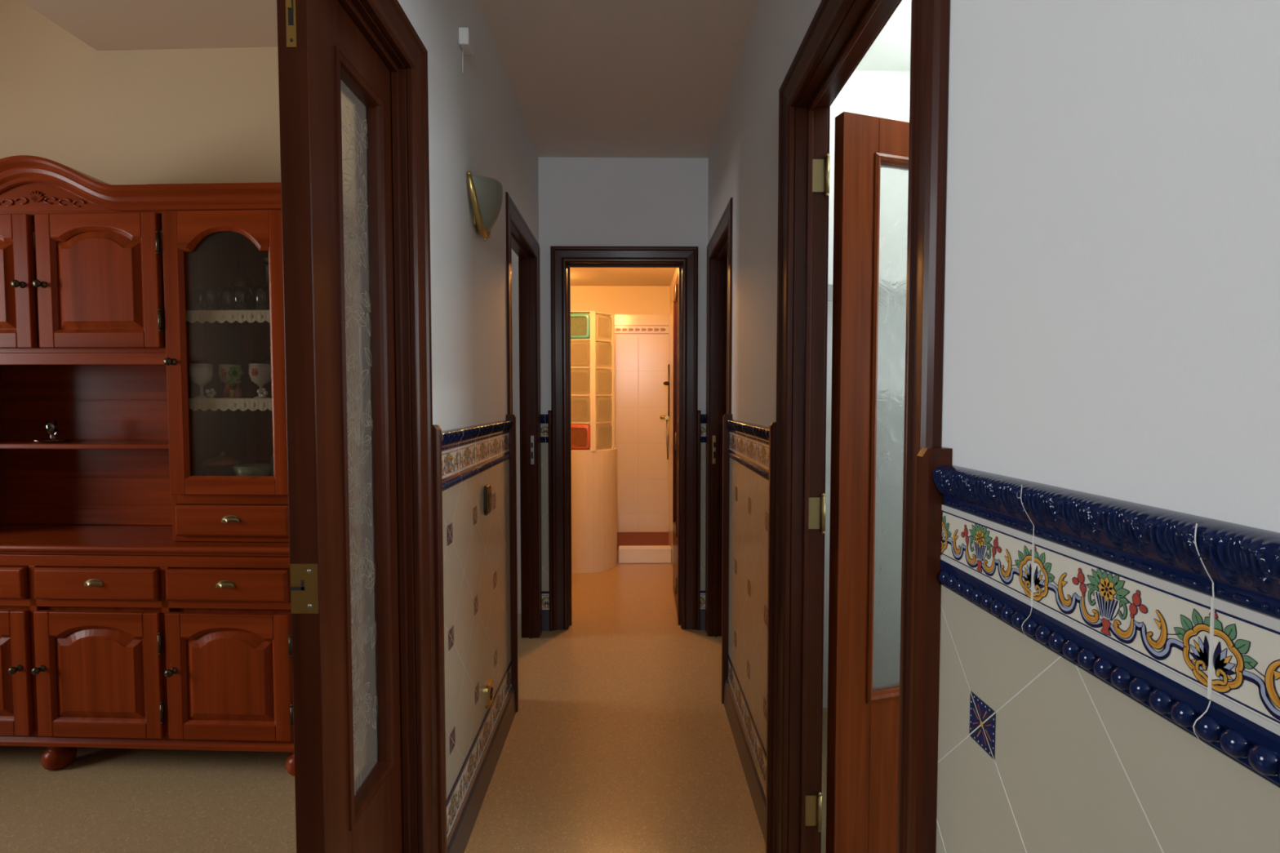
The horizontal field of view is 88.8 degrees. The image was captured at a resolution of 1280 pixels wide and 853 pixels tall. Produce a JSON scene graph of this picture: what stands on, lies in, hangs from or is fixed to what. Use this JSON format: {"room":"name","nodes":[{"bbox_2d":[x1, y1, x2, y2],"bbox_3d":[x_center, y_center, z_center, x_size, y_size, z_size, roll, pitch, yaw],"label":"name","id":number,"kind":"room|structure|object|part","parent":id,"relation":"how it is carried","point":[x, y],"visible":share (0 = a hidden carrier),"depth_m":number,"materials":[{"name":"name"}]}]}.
{"room":"home hallway","nodes":[
{"label":"home hallway","id":0,"kind":"room"},
{"bbox_2d":[0,0,280,346],"bbox_3d":[-2.602,-0.441,2.585,3.982,3.200,0.080,0,2,2],"label":"wall","id":1,"kind":"structure","parent":0,"point":[185,115],"depth_m":2.48,"materials":[{"name":"beige paint"}]},
{"bbox_2d":[0,550,827,852],"bbox_3d":[-0.721,1.246,1.746,7.800,0.100,8.000,0,2,-1],"label":"floor","id":2,"kind":"structure","parent":0,"point":[620,739],"depth_m":2.20,"materials":[{"name":"tile"}]},
{"bbox_2d":[0,524,294,776],"bbox_3d":[-2.024,0.779,2.347,1.888,0.783,0.404,0,2,2],"label":"sideboard","id":3,"kind":"object","parent":2,"relation":"on","point":[136,637],"visible":0.79,"depth_m":2.17,"materials":[{"name":"brown wood"}]},
{"bbox_3d":[-2.259,0.823,2.195,0.323,0.325,0.013,0,2,2],"label":"raised panel","id":4,"kind":"part","parent":3,"relation":"part of","materials":[{"name":"brown wood"}]},
{"bbox_3d":[-2.259,0.521,2.186,0.419,0.105,0.022,0,2,2],"label":"drawer","id":5,"kind":"part","parent":3,"relation":"part of","materials":[{"name":"brown wood"}]},
{"bbox_3d":[-2.071,0.806,2.164,0.026,0.026,0.032,0,2,2],"label":"knob","id":6,"kind":"part","parent":3,"relation":"part of","materials":[{"name":"gold metal"}]},
{"bbox_3d":[-2.259,0.826,2.199,0.427,0.423,0.022,0,2,2],"label":"door","id":7,"kind":"part","parent":3,"relation":"part of","materials":[{"name":"brown wood"}]},
{"bbox_3d":[-1.991,0.806,2.161,0.026,0.026,0.032,0,2,2],"label":"knob","id":8,"kind":"part","parent":3,"relation":"part of","materials":[{"name":"gold metal"}]},
{"bbox_3d":[-1.803,0.515,2.146,0.066,0.024,0.022,0,2,2],"label":"cup pull","id":9,"kind":"part","parent":3,"relation":"part of","materials":[{"name":"gold metal"}]},
{"bbox_3d":[-1.802,0.522,2.168,0.419,0.105,0.022,0,2,2],"label":"drawer","id":10,"kind":"part","parent":3,"relation":"part of","materials":[{"name":"brown wood"}]},
{"bbox_3d":[-1.802,0.824,2.177,0.323,0.325,0.013,0,2,2],"label":"raised panel","id":11,"kind":"part","parent":3,"relation":"part of","materials":[{"name":"brown wood"}]},
{"bbox_3d":[-1.802,0.827,2.181,0.427,0.423,0.022,0,2,2],"label":"door","id":12,"kind":"part","parent":3,"relation":"part of","materials":[{"name":"brown wood"}]},
{"bbox_2d":[0,155,288,542],"bbox_3d":[-2.023,-0.257,2.330,1.864,1.284,0.338,0,2,2],"label":"hutch","id":13,"kind":"object","parent":3,"relation":"on","point":[137,453],"visible":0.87,"depth_m":2.19,"materials":[{"name":"brown wood"}]},
{"bbox_3d":[-2.249,-0.490,2.199,0.313,0.347,0.013,0,2,2],"label":"raised panel","id":14,"kind":"part","parent":13,"relation":"part of","materials":[{"name":"brown wood"}]},
{"bbox_3d":[-2.066,-0.473,2.169,0.026,0.026,0.032,0,2,2],"label":"knob","id":15,"kind":"part","parent":13,"relation":"part of","materials":[{"name":"gold metal"}]},
{"bbox_3d":[-2.249,-0.487,2.202,0.417,0.445,0.022,0,2,2],"label":"door","id":16,"kind":"part","parent":13,"relation":"part of","materials":[{"name":"brown wood"}]},
{"bbox_3d":[-1.992,-0.473,2.166,0.026,0.026,0.032,0,2,2],"label":"knob","id":17,"kind":"part","parent":13,"relation":"part of","materials":[{"name":"gold metal"}]},
{"bbox_2d":[30,421,74,443],"bbox_3d":[-2.122,0.020,2.360,0.120,0.075,0.119,0,2,-1],"label":"glass candle holder","id":18,"kind":"object","parent":13,"relation":"on","point":[50,425],"visible":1,"depth_m":2.35,"materials":[{"name":"clear glass"}]},
{"bbox_3d":[-2.025,-0.809,2.263,0.866,0.176,0.225,0,2,2],"label":"arched cornice","id":19,"kind":"part","parent":13,"relation":"part of","materials":[{"name":"brown wood"}]},
{"bbox_2d":[0,440,168,449],"bbox_3d":[-2.021,0.066,2.389,0.870,0.018,0.221,0,2,2],"label":"shelf","id":20,"kind":"object","parent":13,"relation":"attached to","point":[4,444],"depth_m":2.28,"materials":[{"name":"brown wood"}]},
{"bbox_3d":[-1.807,-0.489,2.181,0.313,0.347,0.013,0,2,2],"label":"raised panel","id":21,"kind":"part","parent":13,"relation":"part of","materials":[{"name":"brown wood"}]},
{"bbox_3d":[-1.807,-0.486,2.185,0.417,0.445,0.022,0,2,2],"label":"door","id":22,"kind":"part","parent":13,"relation":"part of","materials":[{"name":"brown wood"}]},
{"bbox_3d":[-1.555,-0.215,2.159,0.026,0.026,0.032,0,2,2],"label":"knob","id":23,"kind":"part","parent":13,"relation":"part of","materials":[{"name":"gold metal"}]},
{"bbox_3d":[-1.346,-0.760,2.287,0.510,0.076,0.328,0,2,2],"label":"cornice","id":24,"kind":"part","parent":13,"relation":"part of","materials":[{"name":"brown wood"}]},
{"bbox_2d":[202,450,241,475],"bbox_3d":[-1.495,0.156,2.341,0.122,0.141,0.122,2,3,40],"label":"pot","id":25,"kind":"object","parent":13,"relation":"in","point":[221,465],"visible":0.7,"depth_m":2.30,"materials":[{"name":"brown ceramic"}]},
{"bbox_3d":[-1.495,0.110,2.339,0.118,0.048,0.118,0,2,2],"label":"lid","id":26,"kind":"part","parent":25,"relation":"part of","materials":[{"name":"brown ceramic"}]},
{"bbox_3d":[-1.371,-0.241,2.178,0.414,0.940,0.022,0,2,2],"label":"glass door","id":27,"kind":"part","parent":13,"relation":"part of","materials":[{"name":"brown wood"}]},
{"bbox_2d":[185,310,271,323],"bbox_3d":[-1.352,-0.373,2.244,0.433,0.044,0.076,0,2,2],"label":"edging","id":28,"kind":"object","parent":13,"relation":"attached to","point":[192,316],"visible":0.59,"depth_m":2.21,"materials":[{"name":"beige fabric"}]},
{"bbox_2d":[191,287,204,310],"bbox_3d":[-1.537,-0.439,2.287,0.052,0.085,0.051,0,2,-1],"label":"tumbler","id":29,"kind":"object","parent":28,"relation":"on","point":[197,300],"visible":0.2,"depth_m":2.27,"materials":[{"name":"clear glass"}]},
{"bbox_2d":[201,286,219,310],"bbox_3d":[-1.488,-0.438,2.265,0.052,0.085,0.051,0,2,-1],"label":"tumbler","id":30,"kind":"object","parent":28,"relation":"on","point":[210,294],"visible":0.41,"depth_m":2.25,"materials":[{"name":"clear glass"}]},
{"bbox_2d":[219,286,234,310],"bbox_3d":[-1.432,-0.439,2.273,0.052,0.085,0.051,0,2,-1],"label":"tumbler","id":31,"kind":"object","parent":28,"relation":"on","point":[225,293],"visible":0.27,"depth_m":2.25,"materials":[{"name":"clear glass"}]},
{"bbox_2d":[231,286,249,310],"bbox_3d":[-1.380,-0.438,2.261,0.052,0.085,0.051,0,2,-1],"label":"tumbler","id":32,"kind":"object","parent":28,"relation":"on","point":[241,294],"visible":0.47,"depth_m":2.25,"materials":[{"name":"clear glass"}]},
{"bbox_2d":[253,285,271,310],"bbox_3d":[-1.297,-0.438,2.248,0.052,0.085,0.051,0,2,-1],"label":"tumbler","id":33,"kind":"object","parent":28,"relation":"on","point":[261,292],"visible":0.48,"depth_m":2.23,"materials":[{"name":"clear glass"}]},
{"bbox_2d":[217,364,241,398],"bbox_3d":[-1.464,-0.161,2.335,0.072,0.120,0.074,0,2,2],"label":"goblet","id":34,"kind":"object","parent":13,"relation":"on","point":[223,369],"visible":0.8,"depth_m":2.31,"materials":[{"name":"beige"}]},
{"bbox_2d":[220,368,226,376],"bbox_3d":[-1.466,-0.189,2.299,0.024,0.026,0.006,0,2,2],"label":"flower","id":35,"kind":"object","parent":34,"relation":"on","point":[223,371],"depth_m":2.30,"materials":[{"name":"red"}]},
{"bbox_2d":[188,398,271,411],"bbox_3d":[-1.352,-0.076,2.257,0.433,0.044,0.076,0,2,2],"label":"edging","id":36,"kind":"object","parent":13,"relation":"attached to","point":[194,404],"visible":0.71,"depth_m":2.22,"materials":[{"name":"beige fabric"}]},
{"bbox_2d":[188,363,213,398],"bbox_3d":[-1.530,-0.158,2.279,0.072,0.120,0.072,0,2,2],"label":"cup","id":37,"kind":"object","parent":36,"relation":"on","point":[201,374],"visible":0.86,"depth_m":2.25,"materials":[{"name":"beige"}]},
{"bbox_2d":[204,387,216,398],"bbox_3d":[-1.480,-0.115,2.254,0.036,0.036,0.023,0,2,-1],"label":"flower","id":38,"kind":"object","parent":36,"relation":"on","point":[211,390],"visible":0.95,"depth_m":2.25,"materials":[{"name":"white ceramic"}]},
{"bbox_2d":[222,366,243,397],"bbox_3d":[-1.420,-0.155,2.278,0.074,0.110,0.027,0,2,2],"label":"figurine","id":39,"kind":"object","parent":36,"relation":"on","point":[234,379],"visible":1,"depth_m":2.27,"materials":[{"name":"green ceramic"}]},
{"bbox_2d":[248,363,271,398],"bbox_3d":[-1.326,-0.159,2.284,0.072,0.120,0.074,0,2,2],"label":"cup","id":40,"kind":"object","parent":36,"relation":"on","point":[260,374],"visible":0.9,"depth_m":2.26,"materials":[{"name":"beige"}]},
{"bbox_2d":[250,368,257,376],"bbox_3d":[-1.328,-0.187,2.249,0.024,0.026,0.006,0,2,2],"label":"flower","id":41,"kind":"object","parent":40,"relation":"on","point":[253,370],"depth_m":2.25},
{"bbox_2d":[257,387,268,398],"bbox_3d":[-1.290,-0.114,2.236,0.036,0.036,0.023,0,2,-1],"label":"flower","id":42,"kind":"object","parent":36,"relation":"on","point":[260,394],"visible":1,"depth_m":2.23,"materials":[{"name":"white ceramic"}]},
{"bbox_3d":[-1.372,0.310,2.180,0.066,0.024,0.022,0,2,2],"label":"cup pull","id":43,"kind":"part","parent":13,"relation":"part of","materials":[{"name":"gold metal"}]},
{"bbox_2d":[222,360,239,398],"bbox_3d":[-1.511,-0.174,2.418,0.056,0.140,0.056,0,2,-1],"label":"wine glass","id":44,"kind":"object","parent":13,"relation":"on","point":[224,362],"visible":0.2,"depth_m":2.40,"materials":[{"name":"clear glass"}]},
{"bbox_3d":[-1.371,0.318,2.202,0.394,0.105,0.022,0,2,2],"label":"drawer","id":45,"kind":"part","parent":13,"relation":"part of","materials":[{"name":"brown wood"}]},
{"bbox_2d":[230,262,252,310],"bbox_3d":[-1.441,-0.495,2.361,0.069,0.190,0.068,0,2,-1],"label":"bottle","id":46,"kind":"object","parent":13,"relation":"on","point":[240,279],"visible":0.49,"depth_m":2.35,"materials":[{"name":"brown"}]},
{"bbox_2d":[224,320,267,322],"bbox_3d":[-1.347,-0.392,2.333,0.437,0.012,0.242,0,2,2],"label":"shelf","id":47,"kind":"object","parent":13,"relation":"attached to","point":[265,321],"depth_m":2.44,"materials":[{"name":"white fabric"}]},
{"bbox_2d":[248,360,260,398],"bbox_3d":[-1.414,-0.174,2.414,0.052,0.140,0.052,0,2,-1],"label":"wine glass","id":48,"kind":"object","parent":13,"relation":"on","point":[250,361],"visible":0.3,"depth_m":2.40,"materials":[{"name":"clear glass"}]},
{"bbox_2d":[250,288,263,310],"bbox_3d":[-1.338,-0.440,2.299,0.052,0.085,0.051,0,2,-1],"label":"tumbler","id":49,"kind":"object","parent":13,"relation":"on","point":[251,289],"visible":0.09,"depth_m":2.28,"materials":[{"name":"clear glass"}]},
{"bbox_2d":[262,255,271,287],"bbox_3d":[-1.355,-0.510,2.377,0.068,0.219,0.067,0,2,-1],"label":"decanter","id":50,"kind":"object","parent":13,"relation":"on","point":[265,258],"visible":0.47,"depth_m":2.37,"materials":[{"name":"clear glass"}]},
{"bbox_2d":[269,453,275,475],"bbox_3d":[-1.289,0.139,2.422,0.170,0.166,0.041,0,2,1],"label":"plate","id":51,"kind":"object","parent":13,"relation":"on","point":[272,457],"visible":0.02,"depth_m":2.42,"materials":[{"name":"green"}]},
{"bbox_3d":[-1.366,0.218,2.308,0.126,0.020,0.126,0,2,-1],"label":"plate","id":52,"kind":"object","parent":13,"relation":"on","visible":0},
{"bbox_2d":[232,463,272,475],"bbox_3d":[-1.366,0.171,2.306,0.124,0.070,0.124,0,2,-1],"label":"serving bowl","id":53,"kind":"object","parent":52,"relation":"on","point":[246,469],"visible":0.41,"depth_m":2.27,"materials":[{"name":"green"}]},
{"bbox_3d":[-1.325,-0.135,2.390,0.080,0.064,0.080,0,2,-1],"label":"stand","id":54,"kind":"object","parent":13,"relation":"on","visible":0},
{"bbox_2d":[259,355,272,364],"bbox_3d":[-1.309,-0.216,2.377,0.126,0.090,0.124,-1,3,-23],"label":"crystal bowl","id":55,"kind":"object","parent":54,"relation":"on","point":[264,359],"visible":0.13,"depth_m":2.34,"materials":[{"name":"clear glass"}]},
{"bbox_2d":[0,524,289,556],"bbox_3d":[-2.023,0.404,2.347,1.888,0.034,0.372,0,2,2],"label":"countertop","id":56,"kind":"structure","parent":3,"relation":"on","point":[15,539],"depth_m":2.20,"materials":[{"name":"brown wood"}]},
{"bbox_3d":[-1.541,0.807,2.143,0.026,0.026,0.032,0,2,2],"label":"knob","id":57,"kind":"part","parent":3,"relation":"part of","materials":[{"name":"gold metal"}]},
{"bbox_3d":[-1.358,0.516,2.128,0.066,0.024,0.022,0,2,2],"label":"cup pull","id":58,"kind":"part","parent":3,"relation":"part of","materials":[{"name":"gold metal"}]},
{"bbox_3d":[-1.357,0.523,2.150,0.410,0.105,0.022,0,2,2],"label":"drawer","id":59,"kind":"part","parent":3,"relation":"part of","materials":[{"name":"brown wood"}]},
{"bbox_3d":[-1.357,0.825,2.159,0.314,0.325,0.013,0,2,2],"label":"raised panel","id":60,"kind":"part","parent":3,"relation":"part of","materials":[{"name":"brown wood"}]},
{"bbox_3d":[-1.357,0.828,2.163,0.418,0.423,0.022,0,2,2],"label":"door","id":61,"kind":"part","parent":3,"relation":"part of","materials":[{"name":"brown wood"}]},
{"bbox_2d":[618,545,671,563],"bbox_3d":[0.038,0.995,5.078,0.410,0.118,0.100,0,2,-1],"label":"step","id":62,"kind":"structure","parent":2,"relation":"on","point":[634,553],"depth_m":5.03,"materials":[{"name":"white"}]},
{"bbox_2d":[20,0,911,157],"bbox_3d":[0.577,-1.636,0.568,5.230,0.640,5.860,0,2,-1],"label":"ceiling","id":63,"kind":"structure","parent":0,"point":[587,78],"depth_m":2.43,"materials":[{"name":"paint"}]},
{"bbox_2d":[397,0,538,431],"bbox_3d":[-0.550,-0.039,0.672,0.083,2.560,5.760,0,2,-1],"label":"wall","id":64,"kind":"structure","parent":0,"point":[477,125],"depth_m":1.98,"materials":[{"name":"white paint"}]},
{"bbox_2d":[276,0,403,852],"bbox_3d":[-0.572,0.216,1.293,0.064,1.982,0.385,0,2,-1],"label":"door","id":65,"kind":"structure","parent":64,"relation":"in","point":[335,94],"depth_m":1.19,"materials":[{"name":"brown wood"}]},
{"bbox_3d":[-0.570,0.275,1.108,0.046,0.085,0.004,0,2,-1],"label":"lock plate","id":66,"kind":"part","parent":65,"relation":"part of","materials":[{"name":"gold metal"}]},
{"bbox_3d":[-0.572,0.048,1.306,0.006,1.442,0.195,0,2,-1],"label":"glass pane","id":67,"kind":"part","parent":65,"relation":"part of","materials":[{"name":"white glass"}]},
{"bbox_2d":[337,0,447,852],"bbox_3d":[-0.539,0.188,0.904,0.128,2.087,1.398,0,2,-1],"label":"door frame","id":68,"kind":"structure","parent":64,"relation":"attached to","point":[384,24],"depth_m":1.50,"materials":[{"name":"brown wood"}]},
{"bbox_2d":[458,26,473,72],"bbox_3d":[-0.509,-1.095,1.914,0.030,0.114,0.064,0,2,-1],"label":"sensor box","id":69,"kind":"object","parent":64,"relation":"attached to","point":[465,38],"visible":1,"depth_m":1.89,"materials":[{"name":"white plastic"}]},
{"bbox_3d":[-0.519,-1.071,1.915,0.005,0.066,0.006,0,2,-1],"label":"cord","id":70,"kind":"part","parent":69,"relation":"part of","materials":[{"name":"white plastic"}]},
{"bbox_2d":[441,419,512,839],"bbox_3d":[-0.512,0.532,2.119,0.027,1.075,0.996,0,2,-1],"label":"wall tiles","id":71,"kind":"structure","parent":64,"relation":"attached to","point":[477,545],"depth_m":2.01,"materials":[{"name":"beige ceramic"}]},
{"bbox_3d":[-0.516,0.134,2.102,0.020,0.033,0.996,0,2,-1],"label":"bead moulding","id":72,"kind":"part","parent":71,"relation":"part of","materials":[{"name":"tile"}]},
{"bbox_3d":[-0.512,0.021,2.097,0.027,0.051,0.996,0,2,-1],"label":"moulding","id":73,"kind":"part","parent":71,"relation":"part of","materials":[{"name":"blue ceramic"}]},
{"bbox_2d":[483,484,492,515],"bbox_3d":[-0.509,0.245,2.191,0.013,0.098,0.085,0,2,-1],"label":"light switch","id":74,"kind":"object","parent":71,"relation":"attached to","point":[487,492],"visible":1,"depth_m":2.16,"materials":[{"name":"gold metal"}]},
{"bbox_2d":[485,679,493,708],"bbox_3d":[-0.509,0.908,2.220,0.013,0.080,0.080,0,2,-1],"label":"wall socket","id":75,"kind":"object","parent":71,"relation":"attached to","point":[490,686],"visible":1,"depth_m":2.20,"materials":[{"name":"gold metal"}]},
{"bbox_2d":[446,686,515,852],"bbox_3d":[-0.511,1.125,2.144,0.030,0.110,0.996,0,2,-1],"label":"baseboard","id":76,"kind":"structure","parent":64,"relation":"attached to","point":[457,841],"depth_m":2.05,"materials":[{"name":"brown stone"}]},
{"bbox_2d":[466,170,502,241],"bbox_3d":[-0.484,-0.685,2.092,0.086,0.183,0.242,0,2,-1],"label":"wall sconce","id":77,"kind":"object","parent":64,"relation":"attached to","point":[486,193],"visible":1,"depth_m":2.03,"materials":[{"name":"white glass"}]},
{"bbox_3d":[-0.520,-0.682,2.091,0.009,0.094,0.085,0,2,-1],"label":"plate","id":78,"kind":"part","parent":77,"relation":"part of","materials":[{"name":"gold metal"}]},
{"bbox_3d":[-0.503,-0.687,2.029,0.025,0.174,0.120,0,2,10],"label":"brass arm","id":79,"kind":"part","parent":77,"relation":"part of","materials":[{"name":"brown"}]},
{"bbox_3d":[-0.504,-0.692,2.154,0.025,0.174,0.120,0,2,-11],"label":"brass arm","id":80,"kind":"part","parent":77,"relation":"part of","materials":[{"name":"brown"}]},
{"bbox_2d":[570,311,617,573],"bbox_3d":[-0.767,0.113,4.864,1.185,1.898,0.308,0,2,-1],"label":"wall","id":81,"kind":"structure","parent":0,"point":[593,469],"depth_m":4.75,"materials":[{"name":"tile"}]},
{"bbox_2d":[570,305,673,565],"bbox_3d":[-0.353,0.074,4.979,1.215,1.965,0.950,0,2,-1],"label":"wall tiles","id":82,"kind":"structure","parent":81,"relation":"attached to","point":[643,343],"depth_m":5.44,"materials":[{"name":"white tile"}]},
{"bbox_3d":[-0.364,-0.885,5.409,1.206,0.085,0.008,0,2,-1],"label":"tile panel","id":83,"kind":"part","parent":82,"relation":"part of","materials":[{"name":"white tile"}]},
{"bbox_2d":[660,364,670,459],"bbox_3d":[0.200,-0.116,5.222,0.078,0.756,0.151,0,2,-1],"label":"shower mixer","id":84,"kind":"object","parent":82,"relation":"attached to","point":[666,417],"visible":1,"depth_m":5.18,"materials":[{"name":"gold metal"}]},
{"bbox_3d":[0.211,-0.282,5.186,0.056,0.420,0.056,0,2,-1],"label":"rail","id":85,"kind":"part","parent":84,"relation":"part of","materials":[{"name":"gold metal"}]},
{"bbox_3d":[0.250,0.074,4.986,0.009,1.965,0.950,0,2,-1],"label":"tile panel","id":86,"kind":"part","parent":82,"relation":"part of","materials":[{"name":"white tile"}]},
{"bbox_2d":[511,157,728,629],"bbox_3d":[-0.744,-0.195,3.606,7.800,2.620,0.120,0,2,-1],"label":"wall","id":87,"kind":"structure","parent":0,"point":[584,202],"depth_m":3.51,"materials":[{"name":"white paint"}]},
{"bbox_2d":[517,613,520,629],"bbox_3d":[-1.800,1.073,3.581,2.287,0.090,0.011,0,2,-1],"label":"baseboard","id":88,"kind":"structure","parent":87,"relation":"attached to","point":[518,614],"depth_m":3.59,"materials":[{"name":"beige"}]},
{"bbox_2d":[540,413,549,609],"bbox_3d":[-0.520,0.470,3.564,0.046,1.075,0.026,0,2,-1],"label":"wall tiles","id":89,"kind":"structure","parent":87,"relation":"attached to","point":[544,417],"depth_m":3.57,"materials":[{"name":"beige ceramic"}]},
{"bbox_3d":[-0.520,-0.041,3.542,0.045,0.051,0.026,0,2,-1],"label":"moulding","id":90,"kind":"part","parent":89,"relation":"part of","materials":[{"name":"blue ceramic"}]},
{"bbox_3d":[-0.520,0.072,3.550,0.046,0.033,0.020,0,2,-1],"label":"bead moulding","id":91,"kind":"part","parent":89,"relation":"part of","materials":[{"name":"blue tile"}]},
{"bbox_2d":[542,609,549,631],"bbox_3d":[-0.520,1.063,3.588,0.045,0.110,0.030,0,2,-1],"label":"baseboard","id":92,"kind":"structure","parent":87,"relation":"attached to","point":[545,613],"depth_m":3.58,"materials":[{"name":"grey stone"}]},
{"bbox_2d":[505,191,732,712],"bbox_3d":[-0.083,0.092,3.145,1.094,2.087,1.080,0,2,-1],"label":"door frame","id":93,"kind":"structure","parent":87,"relation":"attached to","point":[562,258],"depth_m":3.47,"materials":[{"name":"brown wood"}]},
{"bbox_3d":[-0.625,0.095,3.070,0.008,2.087,0.884,0,2,-1],"label":"casing","id":94,"kind":"part","parent":93,"relation":"part of","materials":[{"name":"brown wood"}]},
{"bbox_3d":[-0.566,0.123,3.425,0.020,0.150,0.004,0,2,-1],"label":"strike plate","id":95,"kind":"part","parent":93,"relation":"part of","materials":[{"name":"silver metal"}]},
{"bbox_3d":[0.393,0.123,3.446,0.022,0.150,0.004,0,2,-1],"label":"strike plate","id":96,"kind":"part","parent":93,"relation":"part of","materials":[{"name":"gold metal"}]},
{"bbox_3d":[0.460,0.093,3.118,0.008,2.087,0.834,0,2,-1],"label":"casing","id":97,"kind":"part","parent":93,"relation":"part of","materials":[{"name":"brown wood"}]},
{"bbox_2d":[700,608,705,630],"bbox_3d":[0.348,1.062,3.598,0.035,0.110,0.030,0,2,-1],"label":"baseboard","id":98,"kind":"structure","parent":87,"relation":"attached to","point":[702,611],"depth_m":3.58,"materials":[{"name":"grey stone"}]},
{"bbox_2d":[700,413,706,608],"bbox_3d":[0.348,0.470,3.575,0.035,1.075,0.026,0,2,-1],"label":"wall tiles","id":99,"kind":"structure","parent":87,"relation":"attached to","point":[703,449],"depth_m":3.58,"materials":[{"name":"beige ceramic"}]},
{"bbox_3d":[0.348,-0.042,3.553,0.035,0.051,0.026,0,2,-1],"label":"moulding","id":100,"kind":"part","parent":99,"relation":"part of","materials":[{"name":"blue ceramic"}]},
{"bbox_3d":[0.348,0.071,3.561,0.035,0.033,0.019,0,2,-1],"label":"bead moulding","id":101,"kind":"part","parent":99,"relation":"part of","materials":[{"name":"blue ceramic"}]},
{"bbox_2d":[570,285,670,314],"bbox_3d":[-0.560,-0.165,5.492,1.815,2.400,0.100,0,2,-1],"label":"wall","id":102,"kind":"structure","parent":0,"point":[613,300],"depth_m":5.41,"materials":[{"name":"paint"}]},
{"bbox_2d":[570,267,675,285],"bbox_3d":[-0.548,-1.174,4.513,1.615,0.100,1.769,0,2,-1],"label":"ceiling","id":103,"kind":"structure","parent":0,"point":[579,276],"depth_m":4.98,"materials":[{"name":"paint"}]},
{"bbox_2d":[670,267,679,311],"bbox_3d":[0.309,-0.126,4.568,0.100,2.400,1.770,0,2,-1],"label":"wall","id":104,"kind":"structure","parent":0,"point":[673,280],"depth_m":5.01,"materials":[{"name":"paint"}]},
{"bbox_2d":[672,270,679,618],"bbox_3d":[0.235,0.100,3.991,0.062,1.982,0.611,0,2,2],"label":"door","id":105,"kind":"structure","parent":104,"relation":"in","point":[676,289],"depth_m":3.98,"materials":[{"name":"brown wood"}]},
{"bbox_2d":[822,71,910,708],"bbox_3d":[1.814,-0.125,2.689,2.706,2.560,0.100,0,2,-1],"label":"wall","id":106,"kind":"structure","parent":0,"point":[856,75],"depth_m":2.63,"materials":[{"name":"paint"}]},
{"bbox_2d":[827,80,910,300],"bbox_3d":[1.190,-0.844,2.411,1.160,0.700,0.376,0,2,-1],"label":"upper cabinet","id":107,"kind":"object","parent":106,"relation":"attached to","point":[890,100],"visible":0.02,"depth_m":2.23,"materials":[{"name":"white"}]},
{"bbox_2d":[707,0,1279,533],"bbox_3d":[0.443,-0.039,0.684,0.083,2.560,5.760,0,2,-1],"label":"wall","id":108,"kind":"structure","parent":0,"point":[1112,290],"depth_m":0.57,"materials":[{"name":"white paint"}]},
{"bbox_2d":[723,678,766,844],"bbox_3d":[0.368,1.119,2.275,0.030,0.110,0.876,0,2,-1],"label":"baseboard","id":109,"kind":"structure","parent":108,"relation":"attached to","point":[757,788],"depth_m":2.19,"materials":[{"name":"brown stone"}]},
{"bbox_2d":[726,419,768,789],"bbox_3d":[0.369,0.527,2.248,0.027,1.075,0.878,0,2,-1],"label":"wall tiles","id":110,"kind":"structure","parent":108,"relation":"attached to","point":[748,455],"depth_m":2.22,"materials":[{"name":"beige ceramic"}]},
{"bbox_3d":[0.369,0.015,2.227,0.027,0.051,0.876,0,2,-1],"label":"moulding","id":111,"kind":"part","parent":110,"relation":"part of","materials":[{"name":"blue ceramic"}]},
{"bbox_3d":[0.373,0.128,2.231,0.020,0.033,0.878,0,2,-1],"label":"bead moulding","id":112,"kind":"part","parent":110,"relation":"part of","materials":[{"name":"tile"}]},
{"bbox_2d":[765,0,952,852],"bbox_3d":[0.422,0.170,1.319,0.128,2.087,0.952,0,2,-1],"label":"door frame","id":113,"kind":"structure","parent":108,"relation":"attached to","point":[840,33],"depth_m":1.62,"materials":[{"name":"brown wood"}]},
{"bbox_3d":[0.482,0.170,1.319,0.008,2.087,0.894,0,2,-1],"label":"casing","id":114,"kind":"part","parent":113,"relation":"part of","materials":[{"name":"brown wood"}]},
{"bbox_2d":[826,111,909,852],"bbox_3d":[0.837,0.194,1.811,0.700,1.982,0.052,-1,3,-19],"label":"door","id":115,"kind":"structure","parent":108,"relation":"in","point":[870,206],"depth_m":1.71,"materials":[{"name":"brown wood"}]},
{"bbox_3d":[0.835,0.012,1.802,0.483,1.411,0.005,-1,3,-19],"label":"glass pane","id":116,"kind":"part","parent":115,"relation":"part of","materials":[{"name":"white"}]},
{"bbox_2d":[932,465,1279,852],"bbox_3d":[0.392,0.607,0.369,0.027,1.075,0.982,0,2,-1],"label":"wall tiles","id":117,"kind":"structure","parent":108,"relation":"attached to","point":[1109,668],"depth_m":0.55,"materials":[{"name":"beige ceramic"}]},
{"bbox_3d":[0.392,0.096,0.349,0.027,0.051,0.979,0,2,-1],"label":"moulding","id":118,"kind":"part","parent":117,"relation":"part of","materials":[{"name":"tile"}]},
{"bbox_3d":[0.400,0.633,0.372,0.012,0.817,0.979,0,2,-1],"label":"tile panel","id":119,"kind":"part","parent":117,"relation":"part of","materials":[{"name":"beige tile"}]},
{"bbox_3d":[0.396,0.209,0.352,0.020,0.033,0.982,0,2,-1],"label":"bead moulding","id":120,"kind":"part","parent":117,"relation":"part of","materials":[{"name":"tile"}]}
]}

